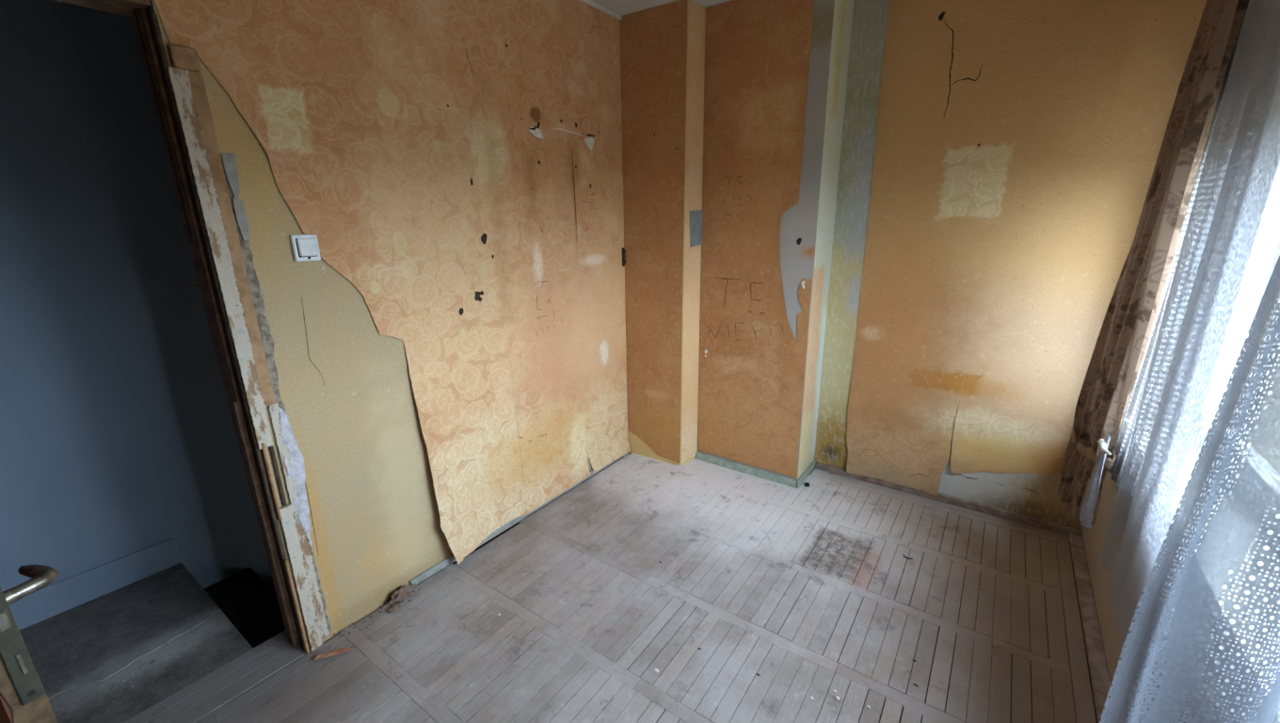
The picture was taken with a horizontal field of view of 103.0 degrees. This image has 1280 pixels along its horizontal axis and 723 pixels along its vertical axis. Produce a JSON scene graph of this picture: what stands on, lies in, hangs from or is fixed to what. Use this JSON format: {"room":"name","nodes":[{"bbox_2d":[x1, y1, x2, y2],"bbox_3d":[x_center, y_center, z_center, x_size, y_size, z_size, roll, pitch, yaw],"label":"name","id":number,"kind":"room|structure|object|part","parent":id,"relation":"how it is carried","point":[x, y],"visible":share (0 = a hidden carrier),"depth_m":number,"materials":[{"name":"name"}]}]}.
{"room":"abandoned building interior","nodes":[
{"label":"abandoned building interior","id":0,"kind":"room"},
{"bbox_2d":[0,0,274,591],"bbox_3d":[-1.916,0.240,2.932,0.150,4.390,5.400,10,19,34],"label":"wall","id":1,"kind":"structure","parent":0,"point":[119,439],"depth_m":2.14,"materials":[{"name":"blue paint"}]},
{"bbox_2d":[8,537,181,630],"bbox_3d":[-2.831,1.148,1.700,0.012,0.142,1.995,10,19,34],"label":"baseboard","id":2,"kind":"structure","parent":1,"relation":"attached to","point":[53,600],"depth_m":2.25,"materials":[{"name":"blue paint"}]},
{"bbox_2d":[203,567,285,647],"bbox_3d":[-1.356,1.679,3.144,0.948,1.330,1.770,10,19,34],"label":"floor","id":3,"kind":"structure","parent":0,"point":[249,603],"depth_m":2.48,"materials":[{"name":"black"}]},
{"bbox_2d":[150,0,630,651],"bbox_3d":[-0.984,0.409,2.289,0.239,4.390,5.400,10,19,34],"label":"wall","id":4,"kind":"structure","parent":0,"point":[451,362],"depth_m":2.14,"materials":[{"name":"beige paint"}]},
{"bbox_2d":[0,563,58,722],"bbox_3d":[-1.386,0.299,0.937,0.798,2.128,0.131,4,17,17],"label":"door","id":5,"kind":"structure","parent":4,"relation":"in","point":[24,698],"depth_m":0.84,"materials":[{"name":"brown wood"}]},
{"bbox_3d":[-1.025,0.453,0.825,0.005,0.243,0.026,4,17,17],"label":"lock plate","id":6,"kind":"part","parent":5,"relation":"part of","materials":[{"name":"grey metal"}]},
{"bbox_3d":[-1.090,0.391,0.891,0.080,0.029,0.086,4,16,15],"label":"lever handle","id":7,"kind":"part","parent":5,"relation":"part of","materials":[{"name":"metal"}]},
{"bbox_2d":[56,0,329,654],"bbox_3d":[-1.597,0.154,1.390,0.176,2.189,0.983,10,19,34],"label":"trim","id":8,"kind":"structure","parent":4,"relation":"attached to","point":[180,98],"depth_m":1.62,"materials":[{"name":"brown wood"}]},
{"bbox_2d":[289,234,320,261],"bbox_3d":[-1.151,-0.392,1.758,0.025,0.090,0.082,10,19,34],"label":"light switch","id":9,"kind":"object","parent":4,"relation":"attached to","point":[305,247],"visible":1,"depth_m":1.75,"materials":[{"name":"white plastic"}]},
{"bbox_2d":[409,451,629,585],"bbox_3d":[-0.556,0.815,2.947,0.016,0.035,1.658,10,19,34],"label":"baseboard","id":10,"kind":"structure","parent":4,"relation":"attached to","point":[450,559],"depth_m":2.62,"materials":[{"name":"grey wood"}]},
{"bbox_2d":[578,0,621,19],"bbox_3d":[-1.097,-1.544,1.540,0.020,0.020,3.400,10,19,34],"label":"trim","id":11,"kind":"structure","parent":4,"relation":"attached to","point":[588,2],"depth_m":2.73,"materials":[{"name":"white paint"}]},
{"bbox_2d":[622,247,626,266],"bbox_3d":[-0.098,-0.659,3.210,0.024,0.115,0.028,10,19,34],"label":"hinge","id":12,"kind":"object","parent":4,"relation":"attached to","point":[623,248],"visible":1,"depth_m":3.21,"materials":[{"name":"black metal"}]},
{"bbox_3d":[-0.105,-0.660,3.215,0.006,0.115,0.028,10,19,34],"label":"plate","id":13,"kind":"part","parent":12,"relation":"part of","materials":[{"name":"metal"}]},
{"bbox_2d":[19,452,1097,722],"bbox_3d":[-0.577,1.250,1.799,3.600,0.189,4.720,10,19,34],"label":"floor","id":14,"kind":"structure","parent":0,"point":[812,590],"depth_m":2.05,"materials":[{"name":"grey wood"}]},
{"bbox_2d":[312,647,355,660],"bbox_3d":[-1.173,1.118,1.952,0.153,0.012,0.040,-7,17,-21],"label":"wood splinter","id":15,"kind":"object","parent":14,"relation":"on","point":[340,650],"visible":1,"depth_m":1.94,"materials":[{"name":"brown wood"}]},
{"bbox_2d":[333,582,422,637],"bbox_3d":[-1.092,1.062,2.169,0.092,0.008,0.372,10,19,34],"label":"crumbs","id":16,"kind":"object","parent":14,"relation":"on","point":[419,583],"visible":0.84,"depth_m":2.11,"materials":[{"name":"brown"}]},
{"bbox_2d":[388,603,400,612],"bbox_3d":[-1.047,1.053,2.172,0.038,0.018,0.051,10,19,34],"label":"chunk","id":17,"kind":"object","parent":14,"relation":"on","point":[395,607],"visible":1,"depth_m":2.16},
{"bbox_2d":[386,583,416,604],"bbox_3d":[-1.038,1.020,2.232,0.110,0.071,0.101,-4,16,-11],"label":"chunk","id":18,"kind":"object","parent":14,"relation":"on","point":[405,592],"visible":1,"depth_m":2.21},
{"bbox_2d":[591,0,731,15],"bbox_3d":[-0.379,-1.563,1.257,4.100,0.150,5.400,10,19,34],"label":"ceiling","id":19,"kind":"structure","parent":0,"point":[619,7],"depth_m":2.71,"materials":[{"name":"white paint"}]},
{"bbox_2d":[619,0,1206,528],"bbox_3d":[1.211,-0.501,2.818,2.950,2.990,0.805,10,19,34],"label":"wall","id":20,"kind":"structure","parent":0,"point":[920,218],"depth_m":2.71,"materials":[{"name":"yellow paint"}]},
{"bbox_2d":[688,209,702,247],"bbox_3d":[0.332,-0.793,3.038,0.005,0.215,0.121,14,22,42],"label":"plate","id":21,"kind":"object","parent":20,"relation":"attached to","point":[696,216],"visible":1,"depth_m":3.04,"materials":[{"name":"grey paint"}]},
{"bbox_2d":[696,451,798,487],"bbox_3d":[0.675,0.693,3.288,0.702,0.049,0.024,10,19,34],"label":"baseboard","id":22,"kind":"structure","parent":20,"relation":"attached to","point":[776,477],"depth_m":3.26,"materials":[{"name":"grey wood"}]},
{"bbox_2d":[796,460,815,488],"bbox_3d":[1.048,0.709,3.213,0.017,0.049,0.334,10,19,34],"label":"baseboard","id":23,"kind":"structure","parent":20,"relation":"attached to","point":[811,466],"depth_m":3.19,"materials":[{"name":"grey wood"}]},
{"bbox_2d":[815,461,1082,535],"bbox_3d":[1.697,0.776,2.961,1.342,0.039,0.026,10,19,34],"label":"baseboard","id":24,"kind":"structure","parent":20,"relation":"attached to","point":[1035,521],"depth_m":2.85,"materials":[{"name":"brown wood"}]},
{"bbox_2d":[1082,469,1255,721],"bbox_3d":[1.246,0.109,0.670,0.300,2.990,4.400,10,19,34],"label":"wall","id":25,"kind":"structure","parent":0,"point":[1094,537],"depth_m":2.13,"materials":[{"name":"beige paint"}]},
{"bbox_2d":[1068,532,1112,722],"bbox_3d":[1.090,1.330,1.077,0.051,0.022,3.872,10,19,34],"label":"baseboard","id":26,"kind":"structure","parent":25,"relation":"attached to","point":[1100,680],"depth_m":2.00,"materials":[{"name":"brown wood"}]},
{"bbox_3d":[1.247,-1.075,0.717,0.102,0.024,3.020,10,19,34],"label":"rail","id":27,"kind":"object","parent":25,"relation":"attached to","visible":0},
{"bbox_2d":[1057,0,1249,525],"bbox_3d":[1.786,-0.320,1.800,0.146,2.028,0.494,10,19,34],"label":"drape","id":28,"kind":"object","parent":27,"relation":"hanging from","point":[1120,347],"visible":0.94,"depth_m":1.75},
{"bbox_2d":[1078,3,1265,528],"bbox_3d":[1.627,-0.325,1.546,0.139,1.874,0.909,10,19,34],"label":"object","id":29,"kind":"object","parent":27,"relation":"hanging from","point":[1123,440],"visible":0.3,"depth_m":1.77,"materials":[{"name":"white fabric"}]},
{"bbox_2d":[1098,0,1279,722],"bbox_3d":[1.060,-0.051,0.767,0.059,1.958,1.810,10,19,33],"label":"lace curtain","id":30,"kind":"object","parent":27,"relation":"hanging from","point":[1238,248],"visible":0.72,"depth_m":1.26,"materials":[{"name":"white fabric"}]},
{"bbox_2d":[1099,255,1279,722],"bbox_3d":[0.741,0.086,0.392,0.235,2.008,0.453,3,16,13],"label":"lace curtain","id":31,"kind":"object","parent":27,"relation":"hanging from","point":[1235,529],"visible":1,"depth_m":0.67,"materials":[{"name":"white fabric"}]}
]}

